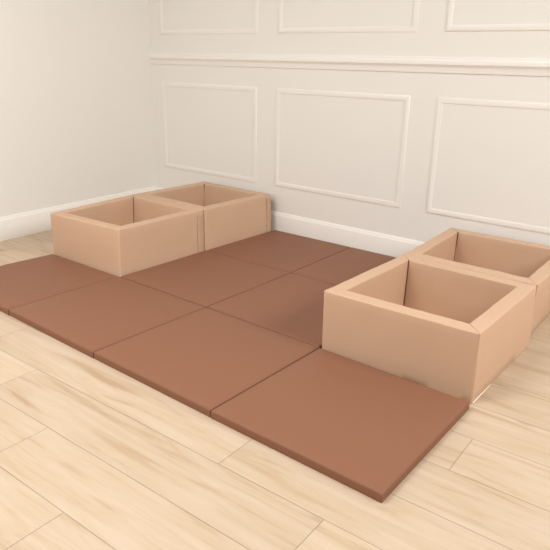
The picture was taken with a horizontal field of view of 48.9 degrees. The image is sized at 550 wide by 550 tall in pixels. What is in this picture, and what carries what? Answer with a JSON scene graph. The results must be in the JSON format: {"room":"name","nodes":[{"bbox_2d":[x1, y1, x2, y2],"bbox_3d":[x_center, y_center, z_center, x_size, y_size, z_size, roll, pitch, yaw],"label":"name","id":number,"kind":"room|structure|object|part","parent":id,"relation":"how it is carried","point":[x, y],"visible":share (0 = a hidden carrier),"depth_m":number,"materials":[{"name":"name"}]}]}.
{"room":"children's room","nodes":[
{"label":"children's room","id":0,"kind":"room"},
{"bbox_2d":[0,0,155,216],"bbox_3d":[-2.415,-1.159,2.262,0.120,2.700,5.385,14,23,32],"label":"wall","id":1,"kind":"structure","parent":0,"point":[77,120],"depth_m":3.88,"materials":[{"name":"white paint"}]},
{"bbox_2d":[0,186,156,240],"bbox_3d":[-2.421,0.075,2.608,0.014,0.142,5.271,14,23,32],"label":"baseboard","id":2,"kind":"structure","parent":1,"relation":"attached to","point":[36,221],"depth_m":3.83,"materials":[{"name":"white paint"}]},
{"bbox_2d":[0,229,549,549],"bbox_3d":[0.074,0.849,0.871,6.920,0.050,5.395,16,24,35],"label":"floor","id":3,"kind":"structure","parent":0,"point":[93,456],"depth_m":1.64,"materials":[{"name":"brown wood"}]},
{"bbox_2d":[0,254,117,314],"bbox_3d":[-1.204,0.023,3.003,0.596,0.032,0.581,16,24,35],"label":"play mat","id":4,"kind":"object","parent":3,"relation":"on","point":[32,280],"visible":0.82,"depth_m":2.98,"materials":[{"name":"brown rubber"}]},
{"bbox_2d":[9,276,204,357],"bbox_3d":[-0.732,0.158,2.651,0.609,0.032,0.587,16,24,35],"label":"play mat","id":5,"kind":"object","parent":3,"relation":"on","point":[90,319],"visible":0.88,"depth_m":2.59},
{"bbox_2d":[50,194,203,276],"bbox_3d":[-0.834,-0.239,3.430,0.650,0.257,0.644,16,24,35],"label":"bin","id":6,"kind":"object","parent":3,"relation":"on","point":[121,236],"visible":0.98,"depth_m":3.25,"materials":[{"name":"beige fabric"}]},
{"bbox_3d":[-0.980,-0.165,3.211,0.570,0.257,0.089,15,24,34],"label":"panel","id":7,"kind":"part","parent":6,"relation":"part of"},
{"bbox_3d":[-1.035,-0.297,3.581,0.068,0.257,0.642,13,23,30],"label":"panel","id":8,"kind":"part","parent":6,"relation":"part of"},
{"bbox_3d":[-0.617,-0.179,3.276,0.093,0.257,0.626,16,24,35],"label":"panel","id":9,"kind":"part","parent":6,"relation":"part of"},
{"bbox_3d":[-0.664,-0.308,3.638,0.639,0.257,0.090,16,24,35],"label":"panel","id":10,"kind":"part","parent":6,"relation":"part of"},
{"bbox_2d":[136,182,270,250],"bbox_3d":[-0.449,-0.389,3.882,0.659,0.257,0.635,16,24,35],"label":"bin","id":11,"kind":"object","parent":3,"relation":"on","point":[231,214],"visible":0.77,"depth_m":3.78,"materials":[{"name":"beige fabric"}]},
{"bbox_3d":[-0.624,-0.324,3.684,0.639,0.257,0.090,16,24,35],"label":"panel","id":12,"kind":"part","parent":11,"relation":"part of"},
{"bbox_3d":[-0.674,-0.456,4.056,0.074,0.257,0.615,16,24,35],"label":"panel","id":13,"kind":"part","parent":11,"relation":"part of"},
{"bbox_3d":[-0.279,-0.456,4.082,0.638,0.257,0.082,17,25,37],"label":"panel","id":14,"kind":"part","parent":11,"relation":"part of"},
{"bbox_3d":[-0.238,-0.327,3.719,0.100,0.257,0.618,16,24,35],"label":"panel","id":15,"kind":"part","parent":11,"relation":"part of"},
{"bbox_2d":[121,251,288,307],"bbox_3d":[-0.350,0.009,3.098,0.601,0.032,0.612,16,24,35],"label":"play mat","id":16,"kind":"object","parent":3,"relation":"on","point":[205,279],"visible":0.73,"depth_m":3.05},
{"bbox_2d":[94,308,318,416],"bbox_3d":[-0.255,0.295,2.296,0.612,0.032,0.591,16,24,35],"label":"play mat","id":17,"kind":"object","parent":3,"relation":"on","point":[203,359],"visible":0.92,"depth_m":2.23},
{"bbox_2d":[207,273,334,348],"bbox_3d":[0.124,0.144,2.747,0.604,0.032,0.614,16,24,35],"label":"play mat","id":18,"kind":"object","parent":3,"relation":"on","point":[290,305],"visible":0.48,"depth_m":2.69,"materials":[{"name":"brown rubber"}]},
{"bbox_2d":[207,230,349,273],"bbox_3d":[0.033,-0.142,3.553,0.596,0.032,0.624,16,24,35],"label":"play mat","id":19,"kind":"object","parent":3,"relation":"on","point":[278,250],"visible":0.82,"depth_m":3.51,"materials":[{"name":"brown rubber"}]},
{"bbox_2d":[211,348,469,502],"bbox_3d":[0.220,0.430,1.943,0.607,0.032,0.592,16,24,35],"label":"play mat","id":20,"kind":"object","parent":3,"relation":"on","point":[362,427],"visible":1,"depth_m":1.87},
{"bbox_2d":[291,247,395,285],"bbox_3d":[0.503,-0.011,3.212,0.611,0.032,0.614,16,24,35],"label":"play mat","id":21,"kind":"object","parent":3,"relation":"on","point":[340,267],"visible":0.42,"depth_m":3.26,"materials":[{"name":"brown rubber"}]},
{"bbox_2d":[322,254,535,402],"bbox_3d":[0.610,0.170,2.369,0.610,0.257,0.637,16,24,35],"label":"bin","id":22,"kind":"object","parent":3,"relation":"on","point":[450,330],"visible":0.98,"depth_m":2.21,"materials":[{"name":"beige fabric"}]},
{"bbox_3d":[0.398,0.110,2.525,0.072,0.257,0.632,16,24,35],"label":"panel","id":23,"kind":"part","parent":22,"relation":"part of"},
{"bbox_3d":[0.437,0.237,2.169,0.599,0.257,0.072,15,24,34],"label":"panel","id":24,"kind":"part","parent":22,"relation":"part of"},
{"bbox_3d":[0.788,0.102,2.574,0.592,0.257,0.077,16,24,35],"label":"panel","id":25,"kind":"part","parent":22,"relation":"part of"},
{"bbox_3d":[0.825,0.228,2.219,0.073,0.257,0.605,16,24,35],"label":"panel","id":26,"kind":"part","parent":22,"relation":"part of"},
{"bbox_2d":[405,228,549,333],"bbox_3d":[0.984,0.013,2.840,0.623,0.257,0.623,16,24,35],"label":"bin","id":27,"kind":"object","parent":3,"relation":"on","point":[526,262],"visible":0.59,"depth_m":2.96,"materials":[{"name":"beige fabric"}]},
{"bbox_3d":[0.773,-0.045,2.990,0.063,0.257,0.607,14,23,33],"label":"panel","id":28,"kind":"part","parent":27,"relation":"part of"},
{"bbox_3d":[0.828,0.083,2.630,0.583,0.257,0.084,16,24,35],"label":"panel","id":29,"kind":"part","parent":27,"relation":"part of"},
{"bbox_3d":[1.152,-0.055,3.042,0.616,0.257,0.069,15,24,34],"label":"panel","id":30,"kind":"part","parent":27,"relation":"part of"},
{"bbox_3d":[1.195,0.073,2.684,0.084,0.257,0.617,16,24,35],"label":"panel","id":31,"kind":"part","parent":27,"relation":"part of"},
{"bbox_2d":[148,0,549,245],"bbox_3d":[1.743,-1.101,2.374,6.920,2.700,0.120,16,24,35],"label":"wall","id":32,"kind":"structure","parent":0,"point":[493,162],"depth_m":3.40,"materials":[{"name":"white paint"}]},
{"bbox_2d":[159,0,257,34],"bbox_3d":[-0.442,-2.111,3.779,0.887,1.128,0.005,16,24,35],"label":"trim","id":33,"kind":"structure","parent":32,"relation":"attached to","point":[255,30],"depth_m":3.91,"materials":[{"name":"white paint"}]},
{"bbox_2d":[162,82,256,182],"bbox_3d":[-0.468,-0.998,4.172,0.887,0.606,0.005,16,24,35],"label":"trim","id":34,"kind":"structure","parent":32,"relation":"attached to","point":[174,84],"depth_m":4.11,"materials":[{"name":"white paint"}]},
{"bbox_2d":[156,187,423,257],"bbox_3d":[1.720,0.139,2.717,6.800,0.133,0.014,16,24,35],"label":"baseboard","id":35,"kind":"structure","parent":32,"relation":"attached to","point":[384,244],"depth_m":3.67,"materials":[{"name":"white paint"}]},
{"bbox_2d":[275,88,410,207],"bbox_3d":[0.357,-0.762,3.561,0.900,0.606,0.005,16,24,35],"label":"trim","id":36,"kind":"structure","parent":32,"relation":"attached to","point":[405,98],"depth_m":3.49,"materials":[{"name":"white paint"}]},
{"bbox_2d":[278,0,419,32],"bbox_3d":[0.383,-1.876,3.168,0.900,1.128,0.005,16,24,35],"label":"trim","id":37,"kind":"structure","parent":32,"relation":"attached to","point":[413,28],"depth_m":3.32,"materials":[{"name":"white paint"}]},
{"bbox_2d":[149,53,549,75],"bbox_3d":[1.742,-0.802,2.384,6.800,0.076,0.016,16,24,35],"label":"trim","id":38,"kind":"structure","parent":32,"relation":"attached to","point":[462,65],"depth_m":3.29,"materials":[{"name":"white paint"}]},
{"bbox_2d":[426,97,549,233],"bbox_3d":[1.185,-0.526,2.948,0.902,0.606,0.005,16,24,35],"label":"trim","id":39,"kind":"structure","parent":32,"relation":"attached to","point":[545,106],"depth_m":3.09,"materials":[{"name":"white paint"}]},
{"bbox_2d":[445,0,549,31],"bbox_3d":[1.212,-1.640,2.555,0.902,1.128,0.005,16,24,35],"label":"trim","id":40,"kind":"structure","parent":32,"relation":"attached to","point":[449,27],"depth_m":2.87,"materials":[{"name":"white paint"}]}
]}

